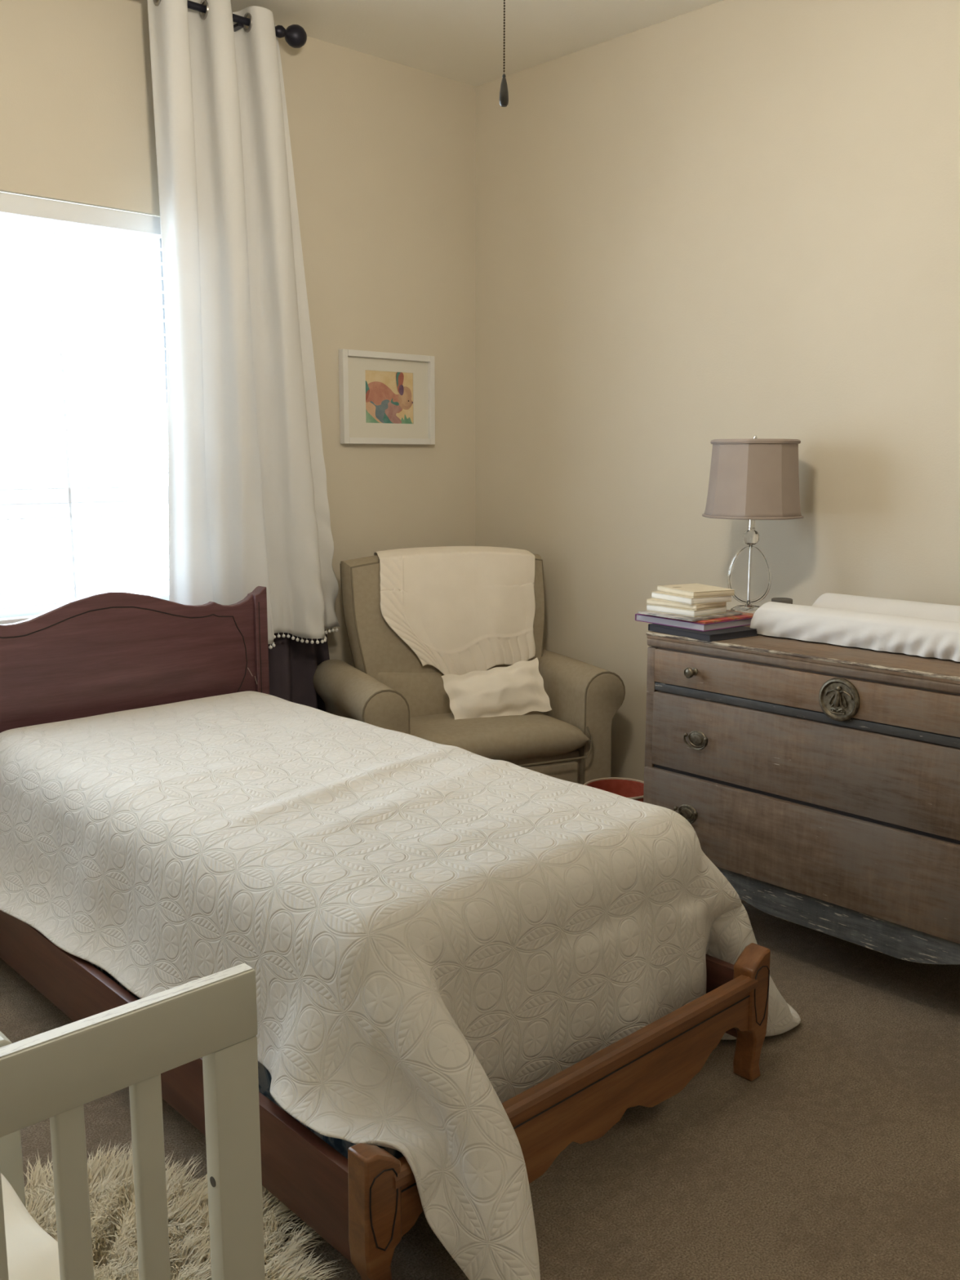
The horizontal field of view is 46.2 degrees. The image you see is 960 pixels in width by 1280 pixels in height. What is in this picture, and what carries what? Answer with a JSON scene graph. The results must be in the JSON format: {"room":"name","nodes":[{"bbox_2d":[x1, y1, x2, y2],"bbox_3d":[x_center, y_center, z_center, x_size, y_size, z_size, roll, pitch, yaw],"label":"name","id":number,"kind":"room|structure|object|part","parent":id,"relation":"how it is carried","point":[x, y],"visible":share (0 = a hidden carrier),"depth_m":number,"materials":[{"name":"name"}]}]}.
{"room":"bedroom","nodes":[
{"label":"bedroom","id":0,"kind":"room"},
{"bbox_2d":[0,0,475,666],"bbox_3d":[-2.002,-0.578,3.179,5.263,2.906,0.160,-8,13,-42],"label":"wall","id":1,"kind":"structure","parent":0,"point":[384,151],"depth_m":4.35,"materials":[{"name":"paint"}]},
{"bbox_2d":[0,212,168,618],"bbox_3d":[-1.860,-0.679,3.355,2.130,1.350,0.055,-8,13,-42],"label":"window","id":2,"kind":"structure","parent":1,"relation":"in","point":[36,495],"depth_m":3.81,"materials":[{"name":"white plastic"}]},
{"bbox_3d":[-1.471,-0.473,3.753,0.980,0.065,0.046,-8,13,-42],"label":"meeting rail","id":3,"kind":"part","parent":2,"relation":"part of","materials":[{"name":"white plastic"}]},
{"bbox_2d":[0,191,168,624],"bbox_3d":[-1.807,-0.671,3.299,2.118,1.341,0.066,-8,13,-42],"label":"window blind","id":4,"kind":"object","parent":2,"relation":"attached to","point":[10,203],"visible":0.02,"depth_m":3.68,"materials":[{"name":"white plastic"}]},
{"bbox_3d":[-1.814,-0.020,3.413,2.110,0.018,0.048,-8,13,-42],"label":"rail","id":5,"kind":"part","parent":4,"relation":"part of","materials":[{"name":"white plastic"}]},
{"bbox_2d":[187,0,306,48],"bbox_3d":[-1.973,-1.898,2.749,3.615,0.087,0.187,-8,13,-42],"label":"curtain rod","id":6,"kind":"object","parent":1,"relation":"attached to","point":[295,36],"visible":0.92,"depth_m":3.85,"materials":[{"name":"black metal"}]},
{"bbox_2d":[146,0,339,648],"bbox_3d":[-0.779,-1.041,3.937,0.699,2.173,0.128,-8,13,-42],"label":"curtain","id":7,"kind":"object","parent":6,"relation":"hanging from","point":[248,505],"visible":0.94,"depth_m":3.86,"materials":[{"name":"white fabric"}]},
{"bbox_2d":[267,629,329,711],"bbox_3d":[-0.748,-0.698,4.179,0.410,2.783,0.073,-8,13,-42],"label":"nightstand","id":8,"kind":"object","parent":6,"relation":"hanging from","point":[292,664],"visible":0.06,"depth_m":4.34,"materials":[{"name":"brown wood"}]},
{"bbox_2d":[338,349,435,444],"bbox_3d":[-0.367,-0.969,4.520,0.465,0.359,0.030,-8,13,-42],"label":"framed picture","id":9,"kind":"object","parent":1,"relation":"attached to","point":[380,402],"visible":1,"depth_m":4.51,"materials":[{"name":"white"}]},
{"bbox_2d":[364,369,413,423],"bbox_3d":[-0.363,-0.976,4.525,0.244,0.204,0.002,-8,13,-42],"label":"painting","id":10,"kind":"object","parent":9,"relation":"attached to","point":[388,393],"depth_m":4.52,"materials":[{"name":"multicoloured paper"}]},
{"bbox_2d":[203,0,723,86],"bbox_3d":[-0.194,-1.744,1.017,5.583,0.100,5.470,-8,13,-42],"label":"ceiling","id":11,"kind":"structure","parent":0,"point":[462,41],"depth_m":3.99,"materials":[{"name":"paint"}]},
{"bbox_2d":[499,0,508,106],"bbox_3d":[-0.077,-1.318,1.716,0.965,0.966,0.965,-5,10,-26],"label":"pull cord","id":12,"kind":"object","parent":11,"relation":"hanging from","point":[504,93],"visible":1,"depth_m":1.75,"materials":[{"name":"black metal"}]},
{"bbox_3d":[0.023,-1.058,1.734,0.035,0.357,0.004,4,10,24],"label":"pull chain","id":13,"kind":"part","parent":12,"relation":"part of","materials":[{"name":"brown metal"}]},
{"bbox_2d":[0,897,959,1279],"bbox_3d":[-0.197,1.223,1.503,5.583,0.100,5.470,-8,13,-42],"label":"floor","id":14,"kind":"structure","parent":0,"point":[841,1160],"depth_m":2.30,"materials":[{"name":"carpet"}]},
{"bbox_2d":[0,963,265,1279],"bbox_3d":[-1.008,0.802,1.069,1.383,0.869,0.784,-8,13,-42],"label":"crib","id":15,"kind":"object","parent":14,"relation":"on","point":[51,1074],"visible":0.94,"depth_m":1.12,"materials":[{"name":"white paint"}]},
{"bbox_3d":[-0.768,0.868,1.810,0.050,0.499,0.055,-8,13,-42],"label":"post","id":16,"kind":"part","parent":15,"relation":"part of","materials":[{"name":"white paint"}]},
{"bbox_2d":[0,1173,60,1279],"bbox_3d":[-1.008,0.935,1.069,1.295,0.246,0.685,-8,13,-42],"label":"mattress","id":17,"kind":"object","parent":15,"relation":"on","point":[33,1254],"visible":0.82,"depth_m":1.43,"materials":[{"name":"white fabric"}]},
{"bbox_3d":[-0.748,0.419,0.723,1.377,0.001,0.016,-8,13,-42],"label":"rail","id":18,"kind":"part","parent":15,"relation":"part of","materials":[{"name":"white wood"}]},
{"bbox_3d":[-0.749,0.457,0.729,1.383,0.075,0.022,-8,13,-42],"label":"rail","id":19,"kind":"part","parent":15,"relation":"part of","materials":[{"name":"white paint"}]},
{"bbox_3d":[-0.265,0.812,1.250,0.052,0.793,0.028,-8,13,-42],"label":"post","id":20,"kind":"part","parent":15,"relation":"part of","materials":[{"name":"white paint"}]},
{"bbox_2d":[23,1139,348,1279],"bbox_3d":[-0.595,1.094,1.788,1.000,0.059,0.898,8,12,42],"label":"sheepskin rug","id":21,"kind":"object","parent":14,"relation":"on","point":[112,1197],"visible":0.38,"depth_m":2.02,"materials":[{"name":"white fur"}]},
{"bbox_2d":[0,586,770,1279],"bbox_3d":[-0.473,0.452,2.878,1.144,0.975,2.102,-8,13,-42],"label":"frame","id":22,"kind":"object","parent":14,"relation":"on","point":[104,652],"visible":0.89,"depth_m":2.52,"materials":[{"name":"brown wood"}]},
{"bbox_3d":[-1.171,0.221,3.606,1.030,0.755,0.030,-8,13,-42],"label":"headboard panel","id":23,"kind":"part","parent":22,"relation":"part of","materials":[{"name":"brown wood"}]},
{"bbox_3d":[-0.874,0.837,2.574,0.024,0.163,2.012,-8,13,-42],"label":"rail","id":24,"kind":"part","parent":22,"relation":"part of","materials":[{"name":"brown wood"}]},
{"bbox_2d":[88,961,403,1159],"bbox_3d":[-0.479,0.710,2.975,0.964,0.235,1.905,-8,13,-42],"label":"box spring","id":25,"kind":"object","parent":22,"relation":"on","point":[264,1077],"visible":0.08,"depth_m":2.20,"materials":[{"name":"black fabric"}]},
{"bbox_3d":[-0.776,0.284,3.983,0.048,0.949,0.052,-8,13,-42],"label":"headboard post","id":26,"kind":"part","parent":22,"relation":"part of","materials":[{"name":"brown wood"}]},
{"bbox_3d":[-0.171,0.963,1.835,0.074,0.304,0.052,-8,13,-42],"label":"foot post","id":27,"kind":"part","parent":22,"relation":"part of","materials":[{"name":"brown wood"}]},
{"bbox_2d":[0,690,800,1279],"bbox_3d":[-0.219,0.626,2.876,1.492,0.617,2.316,-8,13,-42],"label":"quilt","id":28,"kind":"object","parent":22,"relation":"on","point":[432,934],"visible":0.95,"depth_m":2.32,"materials":[{"name":"white fabric"}]},
{"bbox_3d":[0.227,0.899,2.187,1.030,0.154,0.022,-8,13,-42],"label":"footboard panel","id":29,"kind":"part","parent":22,"relation":"part of","materials":[{"name":"brown wood"}]},
{"bbox_3d":[-0.075,0.718,3.306,0.024,0.163,2.012,-8,13,-42],"label":"rail","id":30,"kind":"part","parent":22,"relation":"part of","materials":[{"name":"brown wood"}]},
{"bbox_3d":[0.613,0.847,2.554,0.074,0.304,0.052,-8,13,-42],"label":"foot post","id":31,"kind":"part","parent":22,"relation":"part of","materials":[{"name":"brown wood"}]},
{"bbox_2d":[313,553,625,784],"bbox_3d":[-0.055,0.187,4.262,1.013,1.012,0.764,-4,10,-23],"label":"armchair","id":32,"kind":"object","parent":14,"relation":"on","point":[388,686],"visible":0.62,"depth_m":4.15,"materials":[{"name":"beige fabric"}]},
{"bbox_3d":[-0.454,0.395,4.154,0.164,0.568,0.712,-4,10,-23],"label":"arm","id":33,"kind":"part","parent":32,"relation":"part of","materials":[{"name":"beige fabric"}]},
{"bbox_3d":[-0.124,-0.003,4.427,0.822,0.692,0.270,-4,10,-23],"label":"backrest","id":34,"kind":"part","parent":32,"relation":"part of","materials":[{"name":"beige fabric"}]},
{"bbox_2d":[375,665,510,717],"bbox_3d":[-0.089,0.206,4.348,0.640,0.216,0.096,-4,10,-23],"label":"lumbar cushion","id":35,"kind":"object","parent":32,"relation":"on","point":[422,687],"depth_m":4.26,"materials":[{"name":"beige fabric"}]},
{"bbox_2d":[373,546,535,675],"bbox_3d":[-0.100,-0.109,4.421,0.664,0.508,0.302,-4,10,-23],"label":"knit blanket","id":36,"kind":"object","parent":32,"relation":"on","point":[461,610],"visible":0.98,"depth_m":4.33,"materials":[{"name":"beige fabric"}]},
{"bbox_2d":[440,657,551,719],"bbox_3d":[0.064,0.199,4.213,0.410,0.230,0.108,-4,10,-23],"label":"lumbar pillow","id":37,"kind":"object","parent":32,"relation":"on","point":[517,688],"visible":0.94,"depth_m":4.19,"materials":[{"name":"white fabric"}]},
{"bbox_2d":[409,711,590,761],"bbox_3d":[-0.015,0.356,4.194,0.686,0.152,0.545,-4,10,-23],"label":"seat cushion","id":38,"kind":"object","parent":32,"relation":"on","point":[533,735],"depth_m":4.03,"materials":[{"name":"beige fabric"}]},
{"bbox_3d":[-0.049,0.538,4.306,0.672,0.305,0.570,-4,10,-23],"label":"seat frame","id":39,"kind":"part","parent":32,"relation":"part of","materials":[{"name":"beige fabric"}]},
{"bbox_3d":[0.066,0.586,4.035,0.630,0.247,0.035,-4,10,-23],"label":"footrest panel","id":40,"kind":"part","parent":32,"relation":"part of","materials":[{"name":"beige fabric"}]},
{"bbox_3d":[0.324,0.343,4.477,0.164,0.568,0.712,-4,10,-23],"label":"arm","id":41,"kind":"part","parent":32,"relation":"part of","materials":[{"name":"beige fabric"}]},
{"bbox_2d":[583,777,644,801],"bbox_3d":[0.466,0.641,3.809,0.243,0.296,0.243,-8,13,-42],"label":"storage basket","id":42,"kind":"object","parent":14,"relation":"on","point":[633,788],"visible":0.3,"depth_m":3.89,"materials":[{"name":"red"}]},
{"bbox_2d":[643,625,959,964],"bbox_3d":[1.175,0.453,3.161,0.751,0.886,1.288,-8,13,-42],"label":"dresser","id":43,"kind":"object","parent":14,"relation":"on","point":[821,780],"visible":0.86,"depth_m":2.95,"materials":[{"name":"brown wood"}]},
{"bbox_3d":[0.596,0.512,3.267,0.014,0.044,0.081,-8,13,-42],"label":"bail handle","id":44,"kind":"part","parent":43,"relation":"part of","materials":[{"name":"gold metal"}]},
{"bbox_3d":[0.600,0.092,3.197,0.035,0.031,0.031,-8,13,-42],"label":"knob","id":45,"kind":"part","parent":43,"relation":"part of","materials":[{"name":"gold metal"}]},
{"bbox_3d":[0.616,0.293,3.218,0.014,0.044,0.081,-8,13,-42],"label":"bail handle","id":46,"kind":"part","parent":43,"relation":"part of","materials":[{"name":"gold metal"}]},
{"bbox_2d":[648,623,757,641],"bbox_3d":[0.654,-0.030,3.308,0.200,0.020,0.250,-6,11,-34],"label":"hardcover book","id":47,"kind":"object","parent":43,"relation":"on","point":[741,631],"visible":0.73,"depth_m":3.23,"materials":[{"name":"grey paper"}]},
{"bbox_2d":[635,613,752,631],"bbox_3d":[0.658,-0.065,3.389,0.262,0.021,0.272,-7,12,-37],"label":"hardcover book","id":48,"kind":"object","parent":47,"relation":"on","point":[638,617],"visible":0.5,"depth_m":3.29,"materials":[{"name":"purple paper"}]},
{"bbox_2d":[641,609,753,623],"bbox_3d":[0.661,-0.078,3.387,0.256,0.005,0.265,-7,12,-37],"label":"magazine","id":49,"kind":"object","parent":48,"relation":"on","point":[744,615],"visible":0.37,"depth_m":3.28,"materials":[{"name":"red paper"}]},
{"bbox_2d":[637,610,742,621],"bbox_3d":[0.628,-0.080,3.366,0.225,0.006,0.215,-7,12,-38],"label":"paperback","id":50,"kind":"object","parent":49,"relation":"on","point":[728,613],"visible":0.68,"depth_m":3.30,"materials":[{"name":"white paper"}]},
{"bbox_2d":[646,604,726,617],"bbox_3d":[0.618,-0.094,3.372,0.150,0.020,0.185,-8,12,-39],"label":"book","id":51,"kind":"object","parent":50,"relation":"on","point":[686,612],"visible":0.7,"depth_m":3.31,"materials":[{"name":"white paper"}]},
{"bbox_2d":[646,598,726,610],"bbox_3d":[0.619,-0.112,3.372,0.150,0.015,0.185,-8,13,-42],"label":"book","id":52,"kind":"object","parent":51,"relation":"on","point":[655,602],"visible":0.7,"depth_m":3.31,"materials":[{"name":"beige paper"}]},
{"bbox_2d":[651,591,732,604],"bbox_3d":[0.633,-0.130,3.371,0.155,0.019,0.185,-5,11,-29],"label":"book","id":53,"kind":"object","parent":52,"relation":"on","point":[657,595],"visible":0.75,"depth_m":3.31,"materials":[{"name":"white paper"}]},
{"bbox_2d":[657,583,734,597],"bbox_3d":[0.646,-0.149,3.374,0.150,0.017,0.185,-4,10,-26],"label":"book","id":54,"kind":"object","parent":53,"relation":"on","point":[691,590],"visible":1,"depth_m":3.32,"materials":[{"name":"beige paper"}]},
{"bbox_2d":[702,435,804,613],"bbox_3d":[0.875,-0.366,3.624,0.306,0.580,0.306,-8,13,-42],"label":"table lamp","id":55,"kind":"object","parent":43,"relation":"on","point":[753,479],"visible":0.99,"depth_m":3.49,"materials":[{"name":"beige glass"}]},
{"bbox_3d":[0.875,-0.210,3.649,0.026,0.204,0.026,-8,13,-42],"label":"rod","id":56,"kind":"part","parent":55,"relation":"part of","materials":[{"name":"silver metal"}]},
{"bbox_3d":[0.875,-0.518,3.599,0.296,0.244,0.296,-8,13,-42],"label":"lamp shade","id":57,"kind":"part","parent":55,"relation":"part of","materials":[{"name":"beige fabric"}]},
{"bbox_3d":[0.875,-0.399,3.618,0.306,0.008,0.306,-8,13,-42],"label":"shade trim","id":58,"kind":"part","parent":55,"relation":"part of","materials":[{"name":"beige fabric"}]},
{"bbox_3d":[0.875,-0.630,3.580,0.270,0.014,0.270,-8,13,-42],"label":"shade trim","id":59,"kind":"part","parent":55,"relation":"part of","materials":[{"name":"beige fabric"}]},
{"bbox_2d":[771,597,792,604],"bbox_3d":[0.930,-0.087,3.468,0.074,0.081,0.074,-8,13,-42],"label":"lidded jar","id":60,"kind":"object","parent":43,"relation":"on","point":[784,600],"visible":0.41,"depth_m":3.44,"materials":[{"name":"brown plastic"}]},
{"bbox_3d":[0.934,0.572,2.950,0.034,0.242,1.266,-8,13,-42],"label":"drawer","id":61,"kind":"part","parent":43,"relation":"part of","materials":[{"name":"brown wood"}]},
{"bbox_3d":[1.185,0.043,3.103,0.704,0.023,1.278,-8,13,-42],"label":"moulding","id":62,"kind":"part","parent":43,"relation":"part of","materials":[{"name":"brown wood"}]},
{"bbox_3d":[0.934,0.332,2.915,0.028,0.220,1.212,-8,13,-42],"label":"drawer","id":63,"kind":"part","parent":43,"relation":"part of","materials":[{"name":"brown wood"}]},
{"bbox_3d":[0.935,0.145,2.885,0.026,0.098,1.212,-8,13,-42],"label":"drawer","id":64,"kind":"part","parent":43,"relation":"part of","materials":[{"name":"brown wood"}]},
{"bbox_3d":[0.936,0.207,2.896,0.022,0.024,1.212,-8,13,-42],"label":"divider rail","id":65,"kind":"part","parent":43,"relation":"part of","materials":[{"name":"paint"}]},
{"bbox_2d":[750,592,959,662],"bbox_3d":[1.210,-0.039,3.114,0.426,0.092,0.825,-8,13,-42],"label":"changing pad","id":66,"kind":"object","parent":43,"relation":"on","point":[923,629],"visible":0.99,"depth_m":3.09,"materials":[{"name":"white fabric"}]},
{"bbox_2d":[475,0,959,781],"bbox_3d":[1.737,-0.566,3.139,0.160,2.906,5.310,-8,13,-42],"label":"wall","id":67,"kind":"structure","parent":0,"point":[725,219],"depth_m":3.90,"materials":[{"name":"paint"}]}
]}

